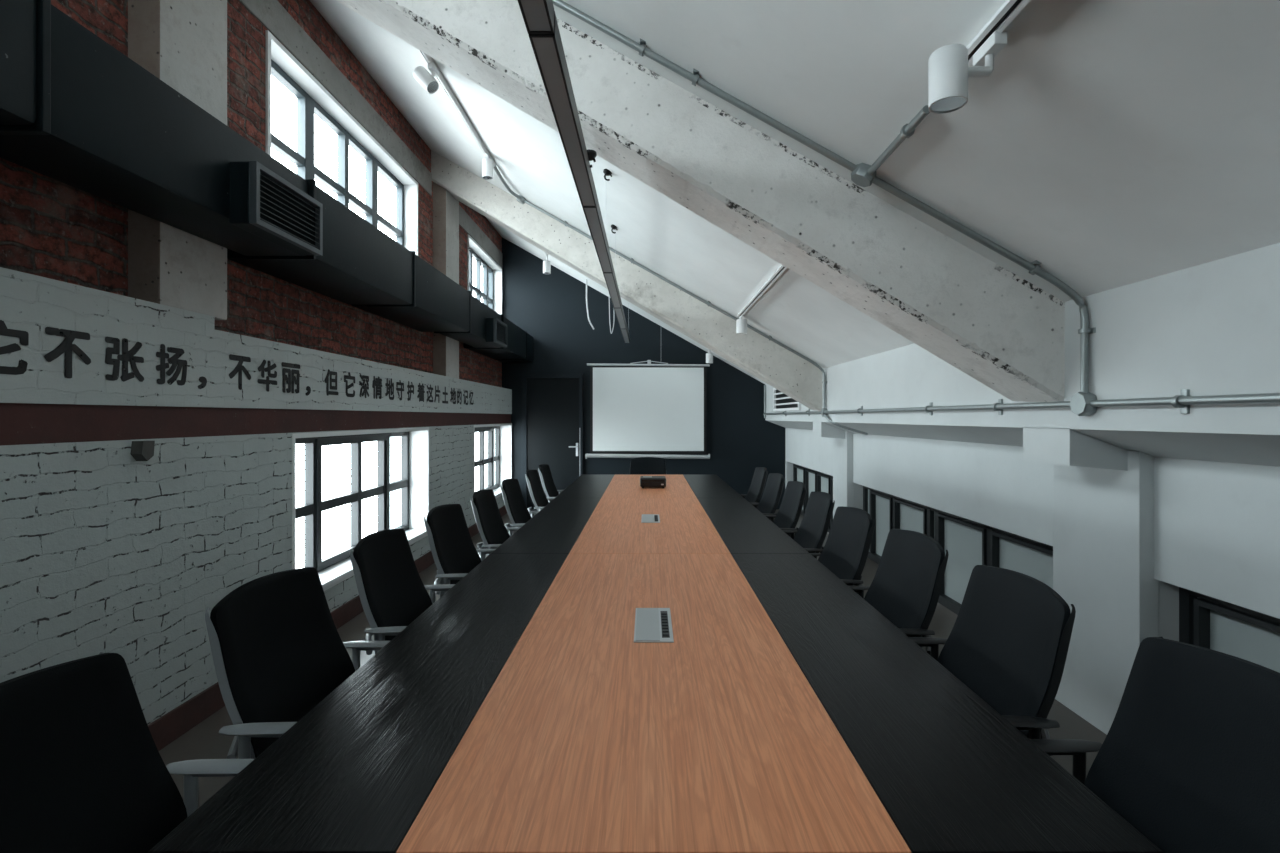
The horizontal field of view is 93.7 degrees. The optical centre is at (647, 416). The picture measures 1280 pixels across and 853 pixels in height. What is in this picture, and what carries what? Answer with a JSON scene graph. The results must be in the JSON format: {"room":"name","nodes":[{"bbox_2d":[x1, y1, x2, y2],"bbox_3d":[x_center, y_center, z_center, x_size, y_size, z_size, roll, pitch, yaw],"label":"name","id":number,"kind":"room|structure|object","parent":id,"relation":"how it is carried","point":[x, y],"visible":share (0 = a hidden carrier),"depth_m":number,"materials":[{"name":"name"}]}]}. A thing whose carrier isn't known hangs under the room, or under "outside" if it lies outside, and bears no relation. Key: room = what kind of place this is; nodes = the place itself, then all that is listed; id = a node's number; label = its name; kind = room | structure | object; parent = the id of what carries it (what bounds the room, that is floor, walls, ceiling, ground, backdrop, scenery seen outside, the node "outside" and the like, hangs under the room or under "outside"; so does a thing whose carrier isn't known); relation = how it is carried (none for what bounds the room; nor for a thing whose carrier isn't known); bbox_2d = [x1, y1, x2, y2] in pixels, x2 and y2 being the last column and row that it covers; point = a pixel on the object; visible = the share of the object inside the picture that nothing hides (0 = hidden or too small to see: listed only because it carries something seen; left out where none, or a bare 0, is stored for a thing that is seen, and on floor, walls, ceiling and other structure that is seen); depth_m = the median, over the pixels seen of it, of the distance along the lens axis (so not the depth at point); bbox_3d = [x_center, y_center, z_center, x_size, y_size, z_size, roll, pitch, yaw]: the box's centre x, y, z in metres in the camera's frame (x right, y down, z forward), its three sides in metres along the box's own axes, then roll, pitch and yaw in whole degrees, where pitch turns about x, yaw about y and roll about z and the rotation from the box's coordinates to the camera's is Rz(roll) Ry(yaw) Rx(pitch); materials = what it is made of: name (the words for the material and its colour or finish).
{"room":"conference room","nodes":[
{"label":"conference room","id":0,"kind":"room"},
{"bbox_2d":[0,0,501,386],"bbox_3d":[-2.270,-1.595,3.375,0.180,2.550,11.150,0,0,0],"label":"wall","id":1,"kind":"structure","parent":0,"point":[50,228],"depth_m":3.27,"materials":[{"name":"red brick"}]},
{"bbox_2d":[0,0,532,361],"bbox_3d":[-1.890,-1.000,3.422,0.570,0.410,11.021,0,0,0],"label":"air duct","id":2,"kind":"object","parent":1,"relation":"attached to","point":[76,111],"visible":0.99,"depth_m":2.30,"materials":[{"name":"metal"}]},
{"bbox_2d":[229,161,322,255],"bbox_3d":[-1.663,-0.922,2.710,0.115,0.255,0.500,0,0,0],"label":"grille","id":3,"kind":"object","parent":2,"relation":"attached to","point":[262,203],"depth_m":2.61,"materials":[{"name":"metal"}]},
{"bbox_2d":[486,318,506,346],"bbox_3d":[-1.663,-0.922,6.600,0.115,0.255,0.500,0,0,0],"label":"grille","id":4,"kind":"object","parent":2,"relation":"attached to","point":[496,330],"depth_m":6.40,"materials":[{"name":"metal"}]},
{"bbox_2d":[239,0,431,195],"bbox_3d":[-2.199,-2.330,4.475,0.062,0.220,3.090,0,0,0],"label":"beam","id":5,"kind":"structure","parent":1,"relation":"attached to","point":[270,13],"depth_m":4.14,"materials":[{"name":"concrete"}]},
{"bbox_2d":[266,30,417,255],"bbox_3d":[-2.256,-1.722,4.540,0.179,0.965,2.240,0,0,0],"label":"window","id":6,"kind":"structure","parent":1,"relation":"in","point":[312,97],"depth_m":4.41,"materials":[{"name":"white paint"}]},
{"bbox_2d":[459,205,502,267],"bbox_3d":[-2.199,-2.330,7.725,0.062,0.220,2.450,0,0,0],"label":"trim","id":7,"kind":"structure","parent":1,"relation":"attached to","point":[465,221],"depth_m":7.72,"materials":[{"name":"concrete"}]},
{"bbox_2d":[467,234,501,313],"bbox_3d":[-2.256,-1.722,8.080,0.179,0.965,1.680,0,0,0],"label":"window","id":8,"kind":"structure","parent":1,"relation":"in","point":[474,250],"depth_m":8.46,"materials":[{"name":"white paint"}]},
{"bbox_2d":[0,423,508,724],"bbox_3d":[-2.245,0.735,3.375,0.430,1.290,11.150,0,0,0],"label":"wall","id":9,"kind":"structure","parent":0,"point":[103,549],"depth_m":2.45,"materials":[{"name":"white brick"}]},
{"bbox_2d":[130,441,154,460],"bbox_3d":[-2.010,0.135,2.384,0.050,0.080,0.062,0,0,0],"label":"wall light","id":10,"kind":"object","parent":9,"relation":"attached to","point":[140,450],"depth_m":2.37,"materials":[{"name":"metal"}]},
{"bbox_2d":[0,403,510,445],"bbox_3d":[-2.251,0.022,3.375,0.418,0.135,11.150,0,0,0],"label":"trim","id":11,"kind":"structure","parent":9,"relation":"attached to","point":[20,423],"depth_m":2.61,"materials":[{"name":"brown paint"}]},
{"bbox_2d":[0,267,511,413],"bbox_3d":[-2.245,-0.258,3.375,0.430,0.425,11.150,0,0,0],"label":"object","id":12,"kind":"structure","parent":9,"relation":"attached to","point":[30,303],"depth_m":2.52,"materials":[{"name":"paint"}]},
{"bbox_2d":[128,0,226,319],"bbox_3d":[-2.163,-1.565,2.717,0.235,2.189,0.405,0,0,0],"label":"concrete column","id":13,"kind":"structure","parent":12,"relation":"on","point":[182,43],"depth_m":2.62,"materials":[{"name":"grey concrete"}]},
{"bbox_2d":[0,320,472,404],"bbox_3d":[-2.027,-0.215,4.385,0.002,0.180,5.170,0,0,0],"label":"painted slogan","id":14,"kind":"object","parent":12,"relation":"attached to","point":[66,346],"visible":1,"depth_m":2.52,"materials":[{"name":"black paint"}]},
{"bbox_2d":[433,182,458,378],"bbox_3d":[-2.163,-1.534,6.290,0.235,2.249,0.420,0,0,0],"label":"concrete column","id":15,"kind":"structure","parent":12,"relation":"on","point":[445,206],"depth_m":6.08,"materials":[{"name":"grey concrete"}]},
{"bbox_2d":[148,505,506,750],"bbox_3d":[-2.029,1.315,3.375,0.022,0.130,11.150,0,0,0],"label":"baseboard","id":16,"kind":"structure","parent":9,"relation":"attached to","point":[175,723],"depth_m":2.71,"materials":[{"name":"brown wood"}]},
{"bbox_2d":[292,427,428,590],"bbox_3d":[-2.132,0.593,4.490,0.245,0.995,2.140,0,0,0],"label":"window","id":17,"kind":"structure","parent":9,"relation":"in","point":[335,568],"depth_m":4.55,"materials":[{"name":"white paint"}]},
{"bbox_2d":[474,423,511,498],"bbox_3d":[-2.132,0.593,7.955,0.245,0.995,1.950,0,0,0],"label":"window","id":18,"kind":"structure","parent":9,"relation":"in","point":[502,458],"depth_m":8.61,"materials":[{"name":"white glass"}]},
{"bbox_2d":[587,149,596,160],"bbox_3d":[-0.262,-1.175,2.700,0.064,0.032,0.064,0,0,0],"label":"cup","id":19,"kind":"object","parent":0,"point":[592,154],"depth_m":2.68,"materials":[{"name":"black plastic"}]},
{"bbox_2d":[159,510,1106,807],"bbox_3d":[-0.005,1.455,3.375,4.910,0.150,11.550,0,0,0],"label":"floor","id":20,"kind":"structure","parent":0,"point":[204,740],"depth_m":2.66,"materials":[{"name":"concrete"}]},
{"bbox_2d":[0,652,253,852],"bbox_3d":[-0.750,0.901,0.929,0.564,0.957,0.537,0,0,-1],"label":"office chair","id":21,"kind":"object","parent":20,"relation":"on","point":[83,770],"visible":0.86,"depth_m":1.02,"materials":[{"name":"black fabric"}]},
{"bbox_2d":[205,567,389,758],"bbox_3d":[-0.743,0.901,1.556,0.564,0.957,0.537,0,0,1],"label":"office chair","id":22,"kind":"object","parent":20,"relation":"on","point":[278,650],"visible":0.48,"depth_m":1.52,"materials":[{"name":"black fabric"}]},
{"bbox_2d":[350,528,454,654],"bbox_3d":[-0.723,0.901,2.170,0.564,0.957,0.537,0,0,-1],"label":"office chair","id":23,"kind":"object","parent":20,"relation":"on","point":[392,592],"visible":0.3,"depth_m":2.15,"materials":[{"name":"black fabric"}]},
{"bbox_2d":[424,504,495,596],"bbox_3d":[-0.718,0.901,2.821,0.564,0.957,0.537,0,0,2],"label":"office chair","id":24,"kind":"object","parent":20,"relation":"on","point":[454,552],"visible":0.31,"depth_m":2.82,"materials":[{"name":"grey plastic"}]},
{"bbox_2d":[471,489,520,557],"bbox_3d":[-0.698,0.901,3.429,0.564,0.957,0.537,0,0,-1],"label":"office chair","id":25,"kind":"object","parent":20,"relation":"on","point":[493,532],"visible":0.3,"depth_m":3.43,"materials":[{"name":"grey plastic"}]},
{"bbox_2d":[500,479,538,532],"bbox_3d":[-0.688,0.901,4.050,0.564,0.957,0.537,0,0,0],"label":"office chair","id":26,"kind":"object","parent":20,"relation":"on","point":[519,515],"visible":0.29,"depth_m":4.06,"materials":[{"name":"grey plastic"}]},
{"bbox_2d":[525,470,553,514],"bbox_3d":[-0.678,0.901,4.769,0.564,0.957,0.537,0,0,-1],"label":"office chair","id":27,"kind":"object","parent":20,"relation":"on","point":[537,494],"visible":0.28,"depth_m":4.78,"materials":[{"name":"black fabric"}]},
{"bbox_2d":[538,464,562,500],"bbox_3d":[-0.678,0.901,5.320,0.564,0.957,0.537,0,0,0],"label":"office chair","id":28,"kind":"object","parent":20,"relation":"on","point":[549,487],"visible":0.22,"depth_m":5.35,"materials":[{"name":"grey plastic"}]},
{"bbox_2d":[630,457,665,474],"bbox_3d":[0.000,0.930,6.928,0.537,0.900,0.564,0,0,0],"label":"office chair","id":29,"kind":"object","parent":20,"relation":"on","point":[640,465],"visible":0.3,"depth_m":7.15,"materials":[{"name":"black fabric"}]},
{"bbox_2d":[555,475,742,497],"bbox_3d":[0.011,1.005,5.620,1.472,0.750,1.898,0,0,0],"label":"conference table section","id":30,"kind":"object","parent":20,"relation":"on","point":[584,486],"visible":0.44,"depth_m":5.29,"materials":[{"name":"brown wood"}]},
{"bbox_2d":[640,476,665,487],"bbox_3d":[0.045,0.583,5.384,0.230,0.094,0.216,0,0,0],"label":"projector","id":31,"kind":"object","parent":30,"relation":"on","point":[645,481],"visible":1,"depth_m":5.28,"materials":[{"name":"black plastic"}]},
{"bbox_2d":[642,480,663,485],"bbox_3d":[0.045,0.579,5.279,0.200,0.051,0.005,0,0,0],"label":"vent","id":32,"kind":"object","parent":31,"relation":"attached to","point":[644,482],"depth_m":5.28,"materials":[{"name":"black plastic"}]},
{"bbox_2d":[491,498,809,553],"bbox_3d":[0.011,1.005,3.720,1.472,0.750,1.898,0,0,0],"label":"conference table section","id":33,"kind":"object","parent":20,"relation":"on","point":[564,525],"visible":0.5,"depth_m":3.39,"materials":[{"name":"brown wood"}]},
{"bbox_2d":[641,514,659,522],"bbox_3d":[0.016,0.626,3.686,0.111,0.007,0.290,0,0,0],"label":"outlet plate","id":34,"kind":"object","parent":33,"relation":"attached to","point":[646,518],"visible":1,"depth_m":3.68,"materials":[{"name":"metal"}]},
{"bbox_2d":[148,554,1162,852],"bbox_3d":[0.011,1.005,1.819,1.472,0.750,1.900,0,0,0],"label":"conference table section","id":35,"kind":"object","parent":20,"relation":"on","point":[521,711],"visible":0.99,"depth_m":1.18,"materials":[{"name":"brown wood"}]},
{"bbox_2d":[634,608,673,642],"bbox_3d":[0.016,0.626,1.803,0.111,0.007,0.294,0,0,0],"label":"outlet plate","id":36,"kind":"object","parent":35,"relation":"attached to","point":[652,625],"visible":1,"depth_m":1.78,"materials":[{"name":"metal"}]},
{"bbox_2d":[740,467,767,506],"bbox_3d":[0.698,0.901,5.000,0.564,0.957,0.537,0,0,0],"label":"office chair","id":37,"kind":"object","parent":20,"relation":"on","point":[757,485],"visible":0.25,"depth_m":5.03,"materials":[{"name":"black fabric"}]},
{"bbox_2d":[750,473,784,519],"bbox_3d":[0.708,0.901,4.450,0.564,0.957,0.537,0,0,-1],"label":"office chair","id":38,"kind":"object","parent":20,"relation":"on","point":[769,502],"visible":0.27,"depth_m":4.48,"materials":[{"name":"black plastic"}]},
{"bbox_2d":[765,481,806,536],"bbox_3d":[0.718,0.901,3.890,0.564,0.957,0.537,0,0,0],"label":"office chair","id":39,"kind":"object","parent":20,"relation":"on","point":[787,517],"visible":0.32,"depth_m":3.91,"materials":[{"name":"black plastic"}]},
{"bbox_2d":[782,492,834,552],"bbox_3d":[0.718,0.901,3.329,0.564,0.957,0.537,0,0,1],"label":"office chair","id":40,"kind":"object","parent":20,"relation":"on","point":[811,533],"visible":0.29,"depth_m":3.34,"materials":[{"name":"black plastic"}]},
{"bbox_2d":[813,422,854,517],"bbox_3d":[1.910,0.710,6.230,0.320,1.340,0.460,0,0,0],"label":"concrete pillar","id":41,"kind":"structure","parent":20,"relation":"on","point":[843,485],"depth_m":6.08,"materials":[{"name":"grey paint"}]},
{"bbox_2d":[810,506,874,593],"bbox_3d":[0.698,0.901,2.731,0.564,0.957,0.537,0,0,-2],"label":"office chair","id":42,"kind":"object","parent":20,"relation":"on","point":[845,551],"visible":0.31,"depth_m":2.73,"materials":[{"name":"black fabric"}]},
{"bbox_2d":[849,529,948,654],"bbox_3d":[0.718,0.901,2.151,0.564,0.957,0.537,0,0,-1],"label":"office chair","id":43,"kind":"object","parent":20,"relation":"on","point":[905,588],"visible":0.27,"depth_m":2.14,"materials":[{"name":"black plastic"}]},
{"bbox_2d":[909,565,1075,755],"bbox_3d":[0.733,0.901,1.589,0.564,0.957,0.537,0,0,1],"label":"office chair","id":44,"kind":"object","parent":20,"relation":"on","point":[1008,642],"visible":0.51,"depth_m":1.55,"materials":[{"name":"black plastic"}]},
{"bbox_2d":[1023,427,1158,734],"bbox_3d":[1.910,0.710,2.690,0.320,1.340,0.520,0,0,0],"label":"concrete pillar","id":45,"kind":"structure","parent":20,"relation":"on","point":[1103,492],"depth_m":2.60,"materials":[{"name":"grey paint"}]},
{"bbox_2d":[1030,637,1279,852],"bbox_3d":[0.763,0.901,1.000,0.564,0.957,0.537,0,0,-1],"label":"office chair","id":46,"kind":"object","parent":20,"relation":"on","point":[1189,755],"visible":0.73,"depth_m":1.07,"materials":[{"name":"black fabric"}]},
{"bbox_2d":[488,237,784,509],"bbox_3d":[-0.005,-0.820,9.050,4.910,4.400,0.200,0,0,0],"label":"wall","id":47,"kind":"structure","parent":0,"point":[551,308],"depth_m":8.95,"materials":[{"name":"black paint"}]},
{"bbox_2d":[522,374,582,508],"bbox_3d":[-1.420,0.370,8.898,0.900,2.020,0.105,0,0,0],"label":"door","id":48,"kind":"structure","parent":47,"relation":"in","point":[552,404],"depth_m":8.91,"materials":[{"name":"paint"}]},
{"bbox_2d":[310,0,1279,384],"bbox_3d":[-0.030,-1.580,3.375,4.860,2.922,11.550,0,0,0],"label":"ceiling","id":49,"kind":"structure","parent":0,"point":[1107,144],"depth_m":1.96,"materials":[{"name":"paint"}]},
{"bbox_2d":[419,50,495,166],"bbox_3d":[-1.348,-2.199,4.360,0.053,0.053,1.760,0,0,0],"label":"track","id":50,"kind":"object","parent":49,"relation":"attached to","point":[427,58],"visible":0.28,"depth_m":4.22,"materials":[{"name":"white metal"}]},
{"bbox_2d":[413,62,438,93],"bbox_3d":[-1.382,-2.100,3.738,0.158,0.162,0.105,0,0,0],"label":"spotlight","id":51,"kind":"object","parent":50,"relation":"attached to","point":[427,80],"visible":1,"depth_m":3.71,"materials":[{"name":"white paint"}]},
{"bbox_2d":[482,154,492,179],"bbox_3d":[-1.340,-2.090,5.020,0.090,0.182,0.100,0,0,0],"label":"spotlight","id":52,"kind":"object","parent":50,"relation":"attached to","point":[487,162],"visible":1,"depth_m":4.98,"materials":[{"name":"white paint"}]},
{"bbox_2d":[543,252,550,273],"bbox_3d":[-1.340,-2.043,7.950,0.100,0.277,0.100,0,0,0],"label":"spotlight","id":53,"kind":"object","parent":49,"relation":"attached to","point":[546,263],"visible":0.97,"depth_m":7.91,"materials":[{"name":"white paint"}]},
{"bbox_2d":[518,0,629,342],"bbox_3d":[-0.298,-1.349,4.490,0.073,0.557,8.374,0,0,0],"label":"linear light","id":54,"kind":"object","parent":49,"relation":"hanging from","point":[539,16],"visible":1,"depth_m":2.16,"materials":[{"name":"black metal"}]},
{"bbox_2d":[521,0,550,30],"bbox_3d":[-0.298,-1.075,0.990,0.059,0.005,1.356,0,0,0],"label":"diffuser","id":55,"kind":"object","parent":54,"relation":"attached to","point":[536,14],"depth_m":1.60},
{"bbox_2d":[532,38,594,205],"bbox_3d":[-0.298,-1.075,2.370,0.059,0.005,1.356,0,0,0],"label":"diffuser","id":56,"kind":"object","parent":54,"relation":"attached to","point":[547,52],"depth_m":2.10,"materials":[{"name":"plastic"}]},
{"bbox_2d":[584,208,610,271],"bbox_3d":[-0.298,-1.075,3.760,0.059,0.005,1.376,0,0,0],"label":"diffuser","id":57,"kind":"object","parent":54,"relation":"attached to","point":[592,215],"depth_m":3.58,"materials":[{"name":"plastic"}]},
{"bbox_2d":[604,273,619,307],"bbox_3d":[-0.298,-1.075,5.180,0.059,0.005,1.416,0,0,0],"label":"diffuser","id":58,"kind":"object","parent":54,"relation":"attached to","point":[610,280],"depth_m":5.04,"materials":[{"name":"grey plastic"}]},
{"bbox_2d":[615,308,625,328],"bbox_3d":[-0.298,-1.075,6.600,0.059,0.005,1.376,0,0,0],"label":"diffuser","id":59,"kind":"object","parent":54,"relation":"attached to","point":[619,311],"depth_m":6.52,"materials":[{"name":"grey plastic"}]},
{"bbox_2d":[621,329,628,342],"bbox_3d":[-0.298,-1.075,7.990,0.059,0.005,1.356,0,0,0],"label":"diffuser","id":60,"kind":"object","parent":54,"relation":"attached to","point":[625,334],"depth_m":7.90,"materials":[{"name":"grey plastic"}]},
{"bbox_2d":[586,279,593,329],"bbox_3d":[-0.818,-1.597,8.520,0.131,0.707,0.032,0,0,-27],"label":"cable","id":61,"kind":"object","parent":49,"relation":"hanging from","point":[586,279],"visible":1,"depth_m":8.49,"materials":[{"name":"white plastic"}]},
{"bbox_2d":[603,169,611,180],"bbox_3d":[-0.262,-1.581,3.930,0.064,0.069,0.064,0,0,0],"label":"ceiling hook","id":62,"kind":"object","parent":49,"relation":"attached to","point":[606,172],"visible":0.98,"depth_m":3.92,"materials":[{"name":"black metal"}]},
{"bbox_2d":[603,169,611,175],"bbox_3d":[-0.262,-1.600,3.930,0.064,0.032,0.064,0,0,0],"label":"cup","id":63,"kind":"object","parent":62,"relation":"on","point":[606,172],"depth_m":3.91,"materials":[{"name":"black plastic"}]},
{"bbox_2d":[609,294,613,333],"bbox_3d":[-0.505,-1.458,8.300,0.082,0.615,0.012,0,0,0],"label":"hanging cable","id":64,"kind":"object","parent":49,"relation":"hanging from","point":[609,294],"visible":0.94,"depth_m":8.29,"materials":[{"name":"white plastic"}]},
{"bbox_2d":[611,224,617,233],"bbox_3d":[-0.285,-1.594,5.100,0.064,0.069,0.064,0,0,0],"label":"ceiling hook","id":65,"kind":"object","parent":49,"relation":"attached to","point":[614,227],"visible":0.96,"depth_m":5.09,"materials":[{"name":"black plastic"}]},
{"bbox_2d":[431,150,821,410],"bbox_3d":[-0.274,-1.429,6.225,4.052,2.744,0.390,0,0,0],"label":"ceiling beam","id":66,"kind":"structure","parent":49,"relation":"attached to","point":[794,376],"depth_m":6.03,"materials":[{"name":"concrete"}]},
{"bbox_2d":[585,360,709,458],"bbox_3d":[-0.004,-0.357,8.800,1.822,2.019,0.074,0,0,0],"label":"projection screen","id":67,"kind":"object","parent":49,"relation":"hanging from","point":[637,410],"visible":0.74,"depth_m":8.80,"materials":[{"name":"fabric"}]},
{"bbox_2d":[516,195,826,407],"bbox_3d":[0.231,-1.132,5.880,3.045,2.084,0.092,0,0,0],"label":"conduit","id":68,"kind":"object","parent":49,"relation":"attached to","point":[522,200],"visible":0.97,"depth_m":5.87,"materials":[{"name":"metal"}]},
{"bbox_2d":[493,165,520,198],"bbox_3d":[-1.315,-2.156,5.532,0.077,0.086,0.628,0,0,9],"label":"conduit","id":69,"kind":"object","parent":68,"relation":"attached to","point":[494,167],"visible":1,"depth_m":5.55,"materials":[{"name":"metal"}]},
{"bbox_2d":[336,0,1064,401],"bbox_3d":[-0.274,-1.429,2.705,4.052,2.744,0.370,0,0,0],"label":"ceiling beam","id":70,"kind":"structure","parent":49,"relation":"attached to","point":[967,310],"depth_m":2.52,"materials":[{"name":"concrete"}]},
{"bbox_2d":[587,149,596,167],"bbox_3d":[-0.262,-1.156,2.700,0.064,0.069,0.064,0,0,0],"label":"ceiling hook","id":71,"kind":"object","parent":70,"relation":"attached to","point":[592,154],"visible":0.59,"depth_m":2.68,"materials":[{"name":"black metal"}]},
{"bbox_2d":[706,350,712,363],"bbox_3d":[0.870,-0.853,8.500,0.100,0.182,0.100,0,0,0],"label":"spotlight","id":72,"kind":"object","parent":49,"relation":"attached to","point":[709,356],"visible":1,"depth_m":8.46,"materials":[{"name":"white paint"}]},
{"bbox_2d":[737,264,786,317],"bbox_3d":[0.867,-0.959,4.715,0.053,0.053,1.970,0,0,0],"label":"track","id":73,"kind":"object","parent":49,"relation":"attached to","point":[781,269],"visible":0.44,"depth_m":4.46,"materials":[{"name":"white metal"}]},
{"bbox_2d":[736,315,746,333],"bbox_3d":[0.875,-0.860,5.600,0.100,0.162,0.100,0,0,0],"label":"spotlight","id":74,"kind":"object","parent":73,"relation":"attached to","point":[741,323],"visible":1,"depth_m":5.56,"materials":[{"name":"white paint"}]},
{"bbox_2d":[552,0,1095,392],"bbox_3d":[-0.177,-1.359,2.375,3.860,2.539,0.092,0,0,0],"label":"conduit","id":75,"kind":"object","parent":49,"relation":"attached to","point":[860,176],"visible":0.97,"depth_m":2.36,"materials":[{"name":"metal"}]},
{"bbox_2d":[867,105,929,174],"bbox_3d":[0.865,-0.954,2.100,0.043,0.041,0.480,0,0,0],"label":"conduit","id":76,"kind":"object","parent":75,"relation":"attached to","point":[907,130],"visible":0.94,"depth_m":2.03,"materials":[{"name":"metal"}]},
{"bbox_2d":[966,0,1030,65],"bbox_3d":[0.857,-0.965,1.000,0.053,0.053,1.440,0,0,0],"label":"track","id":77,"kind":"object","parent":49,"relation":"attached to","point":[1010,9],"visible":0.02,"depth_m":1.46,"materials":[{"name":"white metal"}]},
{"bbox_2d":[928,31,1006,113],"bbox_3d":[0.798,-0.868,1.520,0.166,0.157,0.100,0,0,0],"label":"spotlight","id":78,"kind":"object","parent":77,"relation":"attached to","point":[949,71],"visible":1,"depth_m":1.49,"materials":[{"name":"white paint"}]},
{"bbox_2d":[765,243,1279,466],"bbox_3d":[2.075,-0.278,3.374,0.650,0.885,11.149,0,0,0],"label":"wall","id":79,"kind":"structure","parent":0,"point":[1211,328],"depth_m":2.14,"materials":[{"name":"grey paint"}]},
{"bbox_2d":[764,385,765,417],"bbox_3d":[1.730,-0.227,8.880,0.028,0.493,0.027,0,0,0],"label":"conduit","id":80,"kind":"object","parent":79,"relation":"attached to","point":[764,385],"visible":1,"depth_m":8.87,"materials":[{"name":"metal"}]},
{"bbox_2d":[773,388,800,410],"bbox_3d":[1.736,-0.240,7.550,0.033,0.320,1.380,0,0,0],"label":"air vent","id":81,"kind":"object","parent":79,"relation":"in","point":[781,401],"visible":0.62,"depth_m":7.69,"materials":[{"name":"white plastic"}]},
{"bbox_2d":[763,389,1279,416],"bbox_3d":[1.727,-0.051,3.565,0.054,0.097,10.730,0,0,0],"label":"conduit","id":82,"kind":"object","parent":79,"relation":"attached to","point":[1081,404],"visible":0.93,"depth_m":2.34,"materials":[{"name":"metal"}]},
{"bbox_2d":[824,414,867,434],"bbox_3d":[1.841,0.068,5.652,0.092,0.200,0.458,0,0,-42],"label":"conduit","id":83,"kind":"object","parent":82,"relation":"hanging from","point":[825,415],"visible":0.93,"depth_m":5.62,"materials":[{"name":"metal"}]},
{"bbox_2d":[785,428,1279,640],"bbox_3d":[2.250,0.630,3.375,0.400,1.500,11.150,0,0,0],"label":"wall","id":84,"kind":"structure","parent":0,"point":[1217,524],"depth_m":2.43,"materials":[{"name":"grey paint"}]},
{"bbox_2d":[793,463,832,531],"bbox_3d":[2.178,1.018,7.673,0.084,0.715,2.424,0,0,0],"label":"window","id":85,"kind":"structure","parent":84,"relation":"in","point":[814,481],"depth_m":7.96,"materials":[{"name":"black paint"}]},
{"bbox_2d":[863,486,1052,614],"bbox_3d":[2.178,1.018,4.475,0.084,0.715,3.048,0,0,0],"label":"window","id":86,"kind":"structure","parent":84,"relation":"in","point":[968,543],"depth_m":4.23,"materials":[{"name":"black paint"}]},
{"bbox_2d":[1179,587,1279,672],"bbox_3d":[2.178,1.018,0.767,0.084,0.715,3.324,0,0,0],"label":"window","id":87,"kind":"structure","parent":84,"relation":"in","point":[1205,621],"depth_m":2.24,"materials":[{"name":"black paint"}]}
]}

